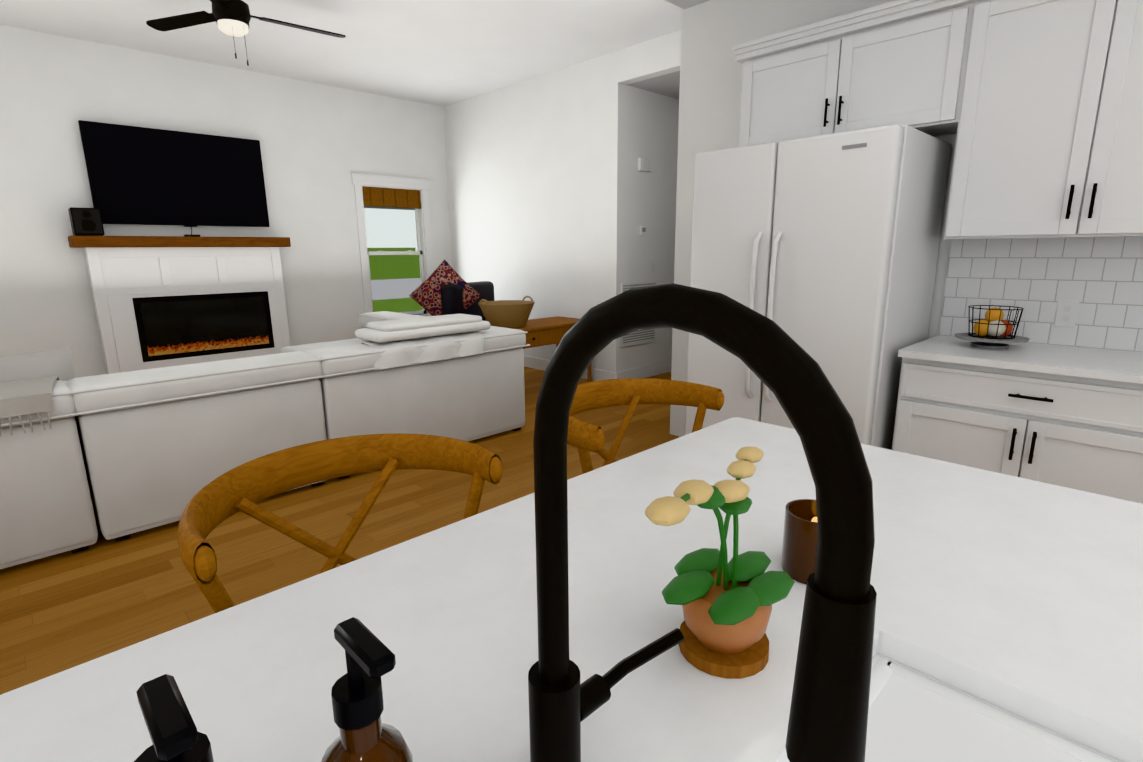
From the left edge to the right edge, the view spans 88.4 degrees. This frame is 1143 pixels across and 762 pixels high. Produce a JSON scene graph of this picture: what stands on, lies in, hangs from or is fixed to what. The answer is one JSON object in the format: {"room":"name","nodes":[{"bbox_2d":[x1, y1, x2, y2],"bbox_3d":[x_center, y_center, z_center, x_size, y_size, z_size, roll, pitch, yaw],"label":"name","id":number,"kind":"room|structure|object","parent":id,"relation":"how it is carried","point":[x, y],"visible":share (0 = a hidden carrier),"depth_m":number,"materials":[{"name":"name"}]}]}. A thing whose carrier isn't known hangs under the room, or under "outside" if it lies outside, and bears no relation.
{"room":"kitchen and living room","nodes":[
{"label":"kitchen and living room","id":0,"kind":"room"},
{"bbox_2d":[0,25,451,377],"bbox_3d":[-3.862,-1.447,5.687,6.450,3.140,0.120,-12,17,-43],"label":"wall","id":1,"kind":"structure","parent":0,"point":[319,143],"depth_m":5.58,"materials":[{"name":"paint"}]},
{"bbox_2d":[78,120,269,226],"bbox_3d":[-3.700,-1.915,5.599,1.430,0.862,0.085,-12,17,-43],"label":"tv","id":2,"kind":"object","parent":1,"relation":"attached to","point":[144,176],"visible":0.88,"depth_m":5.50,"materials":[{"name":"black plastic"}]},
{"bbox_2d":[350,173,432,316],"bbox_3d":[-2.182,-1.583,7.298,1.020,1.815,0.173,-12,17,-43],"label":"window","id":3,"kind":"structure","parent":1,"relation":"attached to","point":[423,230],"depth_m":7.17,"materials":[{"name":"white wood"}]},
{"bbox_2d":[362,186,420,208],"bbox_3d":[-2.182,-2.227,7.149,0.764,0.220,0.042,-12,17,-43],"label":"window blind","id":4,"kind":"object","parent":3,"relation":"attached to","point":[388,197],"visible":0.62,"depth_m":7.12,"materials":[{"name":"brown wood"}]},
{"bbox_2d":[0,367,678,694],"bbox_3d":[-0.840,0.857,2.673,11.440,0.100,9.250,-12,17,-43],"label":"floor","id":5,"kind":"structure","parent":0,"point":[100,597],"depth_m":2.72,"materials":[{"name":"brown wood"}]},
{"bbox_2d":[68,207,290,373],"bbox_3d":[-3.651,-0.749,5.752,1.760,1.745,0.287,-12,17,-43],"label":"fireplace","id":6,"kind":"object","parent":5,"relation":"on","point":[164,301],"visible":0.88,"depth_m":5.59,"materials":[{"name":"white paint"}]},
{"bbox_2d":[0,311,529,569],"bbox_3d":[-2.400,0.044,3.931,3.745,0.948,2.229,-12,17,-43],"label":"sofa","id":7,"kind":"object","parent":5,"relation":"on","point":[120,456],"visible":0.98,"depth_m":3.00,"materials":[{"name":"fabric"}]},
{"bbox_2d":[0,375,73,478],"bbox_3d":[-2.704,0.147,2.483,0.940,0.216,0.583,-12,17,-43],"label":"throw blanket","id":8,"kind":"object","parent":7,"relation":"on","point":[32,407],"depth_m":2.54,"materials":[{"name":"white fabric"}]},
{"bbox_2d":[354,329,483,370],"bbox_3d":[-1.055,-0.217,4.059,0.920,0.212,0.575,-12,17,-43],"label":"knit blanket","id":9,"kind":"object","parent":7,"relation":"on","point":[449,351],"depth_m":3.83,"materials":[{"name":"white fabric"}]},
{"bbox_2d":[178,433,502,612],"bbox_3d":[-0.376,0.642,1.136,0.539,0.986,0.485,-12,17,-43],"label":"stool","id":10,"kind":"object","parent":5,"relation":"on","point":[217,501],"visible":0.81,"depth_m":1.16,"materials":[{"name":"brown wood"}]},
{"bbox_2d":[409,259,493,320],"bbox_3d":[-1.416,-0.730,6.655,1.071,1.276,1.082,-12,17,-43],"label":"leather armchair","id":11,"kind":"object","parent":5,"relation":"on","point":[444,288],"visible":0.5,"depth_m":6.20,"materials":[{"name":"grey"}]},
{"bbox_2d":[478,296,590,381],"bbox_3d":[-0.388,-0.385,5.861,1.220,0.930,0.550,-12,17,-43],"label":"console table","id":12,"kind":"object","parent":5,"relation":"on","point":[513,314],"visible":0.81,"depth_m":5.54,"materials":[{"name":"brown wood"}]},
{"bbox_2d":[478,296,534,328],"bbox_3d":[-0.613,-0.657,5.579,0.540,0.274,0.536,-12,17,-43],"label":"basket","id":13,"kind":"object","parent":12,"relation":"on","point":[514,314],"depth_m":5.42,"materials":[{"name":"wicker"}]},
{"bbox_2d":[0,283,1142,761],"bbox_3d":[0.032,0.600,0.477,2.280,1.342,1.144,-12,17,-43],"label":"kitchen island","id":14,"kind":"object","parent":5,"relation":"on","point":[818,583],"visible":1,"depth_m":0.63,"materials":[{"name":"white stone"}]},
{"bbox_2d":[109,674,284,761],"bbox_3d":[-0.207,0.265,0.320,0.072,0.224,0.081,-12,17,-43],"label":"soap bottle","id":15,"kind":"object","parent":14,"relation":"on","point":[175,737],"depth_m":0.29,"materials":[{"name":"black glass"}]},
{"bbox_2d":[315,617,423,761],"bbox_3d":[-0.134,0.257,0.388,0.062,0.209,0.076,-12,17,-43],"label":"soap bottle","id":16,"kind":"object","parent":14,"relation":"on","point":[357,696],"depth_m":0.37,"materials":[{"name":"orange glass"}]},
{"bbox_2d":[522,283,876,761],"bbox_3d":[0.093,0.145,0.414,0.160,0.428,0.257,-12,17,-43],"label":"faucet","id":17,"kind":"object","parent":14,"relation":"on","point":[570,720],"depth_m":0.32,"materials":[{"name":"black metal"}]},
{"bbox_2d":[644,446,794,678],"bbox_3d":[0.147,0.187,0.621,0.332,0.254,0.128,-12,17,-43],"label":"orchid plant","id":18,"kind":"object","parent":14,"relation":"on","point":[736,620],"depth_m":0.63,"materials":[{"name":"green plant"}]},
{"bbox_2d":[781,499,849,586],"bbox_3d":[0.338,0.224,0.818,0.080,0.092,0.082,-12,17,-43],"label":"candle jar","id":19,"kind":"object","parent":14,"relation":"on","point":[800,536],"depth_m":0.80,"materials":[{"name":"orange glass"}]},
{"bbox_2d":[567,378,723,473],"bbox_3d":[0.196,0.522,1.653,0.539,0.986,0.485,-12,17,-43],"label":"stool","id":20,"kind":"object","parent":5,"relation":"on","point":[584,438],"visible":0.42,"depth_m":1.72,"materials":[{"name":"brown wood"}]},
{"bbox_2d":[685,124,950,449],"bbox_3d":[1.225,-0.267,3.123,0.817,1.838,0.980,-12,17,-43],"label":"refrigerator","id":21,"kind":"object","parent":5,"relation":"on","point":[821,251],"visible":0.56,"depth_m":2.71,"materials":[{"name":"white metal"}]},
{"bbox_2d":[892,356,1142,503],"bbox_3d":[2.057,0.348,2.578,0.616,0.886,1.023,-12,17,-43],"label":"base cabinet","id":22,"kind":"object","parent":5,"relation":"on","point":[1072,432],"depth_m":2.34,"materials":[{"name":"wood"}]},
{"bbox_2d":[898,336,1142,383],"bbox_3d":[2.359,-0.029,2.151,0.646,0.030,1.946,-12,17,-43],"label":"countertop","id":23,"kind":"structure","parent":22,"relation":"on","point":[1123,365],"depth_m":2.45,"materials":[{"name":"white stone"}]},
{"bbox_2d":[954,305,1029,349],"bbox_3d":[1.900,-0.243,2.652,0.280,0.179,0.280,-12,17,-43],"label":"fruit basket","id":24,"kind":"object","parent":23,"relation":"on","point":[992,332],"depth_m":2.62,"materials":[{"name":"black metal"}]},
{"bbox_2d":[0,0,681,106],"bbox_3d":[-2.364,-2.719,3.817,6.450,0.130,4.450,-12,17,-43],"label":"ceiling","id":25,"kind":"structure","parent":0,"point":[442,53],"depth_m":4.95,"materials":[{"name":"paint"}]},
{"bbox_2d":[146,0,345,65],"bbox_3d":[-2.204,-2.446,4.104,1.217,0.529,1.341,-12,17,-43],"label":"ceiling fan","id":26,"kind":"object","parent":25,"relation":"hanging from","point":[232,17],"visible":1,"depth_m":4.00,"materials":[{"name":"black metal"}]},
{"bbox_2d":[444,51,625,371],"bbox_3d":[-0.578,-1.730,6.821,0.120,3.140,3.040,-12,17,-43],"label":"wall","id":27,"kind":"structure","parent":0,"point":[536,168],"depth_m":6.36,"materials":[{"name":"paint"}]},
{"bbox_2d":[618,30,680,84],"bbox_3d":[0.957,-2.799,4.959,0.120,0.270,1.390,-12,17,-43],"label":"lintel","id":28,"kind":"object","parent":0,"point":[653,58],"visible":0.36,"depth_m":5.16,"materials":[{"name":"paint"}]},
{"bbox_2d":[623,85,678,370],"bbox_3d":[1.244,-1.556,6.591,2.120,2.870,0.120,-12,17,-43],"label":"wall","id":29,"kind":"structure","parent":0,"point":[652,120],"depth_m":6.02,"materials":[{"name":"paint"}]},
{"bbox_2d":[524,356,671,380],"bbox_3d":[-0.841,0.745,2.648,11.200,0.130,9.010,-12,17,-43],"label":"baseboard","id":30,"kind":"structure","parent":29,"relation":"attached to","point":[638,372],"depth_m":6.36,"materials":[{"name":"white wood"}]},
{"bbox_2d":[620,281,656,347],"bbox_3d":[0.707,-0.702,6.135,0.580,0.650,0.016,-12,17,-43],"label":"air vent","id":31,"kind":"object","parent":29,"relation":"in","point":[640,336],"visible":0.21,"depth_m":6.14,"materials":[{"name":"white metal"}]},
{"bbox_2d":[639,225,646,234],"bbox_3d":[0.730,-1.533,5.977,0.100,0.100,0.022,-12,17,-43],"label":"light switch","id":32,"kind":"object","parent":29,"relation":"attached to","point":[643,228],"depth_m":5.96,"materials":[{"name":"white plastic"}]},
{"bbox_2d":[638,157,651,171],"bbox_3d":[0.731,-2.146,5.833,0.180,0.120,0.040,-12,17,-43],"label":"light switch","id":33,"kind":"object","parent":29,"relation":"attached to","point":[645,164],"depth_m":5.81,"materials":[{"name":"white plastic"}]},
{"bbox_2d":[627,71,679,99],"bbox_3d":[1.760,-2.926,5.819,2.240,0.130,1.510,-12,17,-43],"label":"ceiling","id":34,"kind":"structure","parent":0,"point":[668,85],"depth_m":5.52,"materials":[{"name":"paint"}]},
{"bbox_2d":[665,0,709,8],"bbox_3d":[-0.132,-1.532,-0.977,8.240,0.400,5.730,-12,17,-43],"label":"ceiling","id":35,"kind":"structure","parent":0,"point":[684,4],"depth_m":3.69,"materials":[{"name":"paint"}]},
{"bbox_2d":[670,0,956,436],"bbox_3d":[2.041,-0.870,2.859,0.120,3.140,3.640,-12,17,-43],"label":"wall","id":36,"kind":"structure","parent":0,"point":[713,32],"depth_m":3.71,"materials":[{"name":"paint"}]},
{"bbox_2d":[737,0,964,146],"bbox_3d":[1.433,-1.492,3.019,0.326,0.496,1.080,-12,17,-43],"label":"upper cabinet","id":37,"kind":"object","parent":36,"relation":"attached to","point":[900,67],"depth_m":2.84,"materials":[{"name":"wood"}]},
{"bbox_2d":[944,0,1142,243],"bbox_3d":[2.163,-1.090,2.346,0.326,1.000,1.003,-12,17,-43],"label":"upper cabinet","id":38,"kind":"object","parent":36,"relation":"attached to","point":[1048,106],"depth_m":2.37,"materials":[{"name":"wood"}]},
{"label":"outside","id":39,"kind":"structure","parent":0,"visible":0},
{"bbox_2d":[367,248,421,311],"bbox_3d":[-30.669,-14.669,70.064,180.000,2.400,131.200,-12,17,-43],"label":"ground","id":40,"kind":"structure","parent":39,"point":[395,281],"depth_m":34.39,"materials":[{"name":"green plant"}]},
{"bbox_2d":[364,208,416,247],"bbox_3d":[-31.422,-16.537,59.404,105.000,10.300,68.500,-12,17,-43],"label":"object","id":41,"kind":"object","parent":40,"relation":"on","point":[390,228],"visible":0.06,"depth_m":94.62,"materials":[{"name":"white"}]}
]}

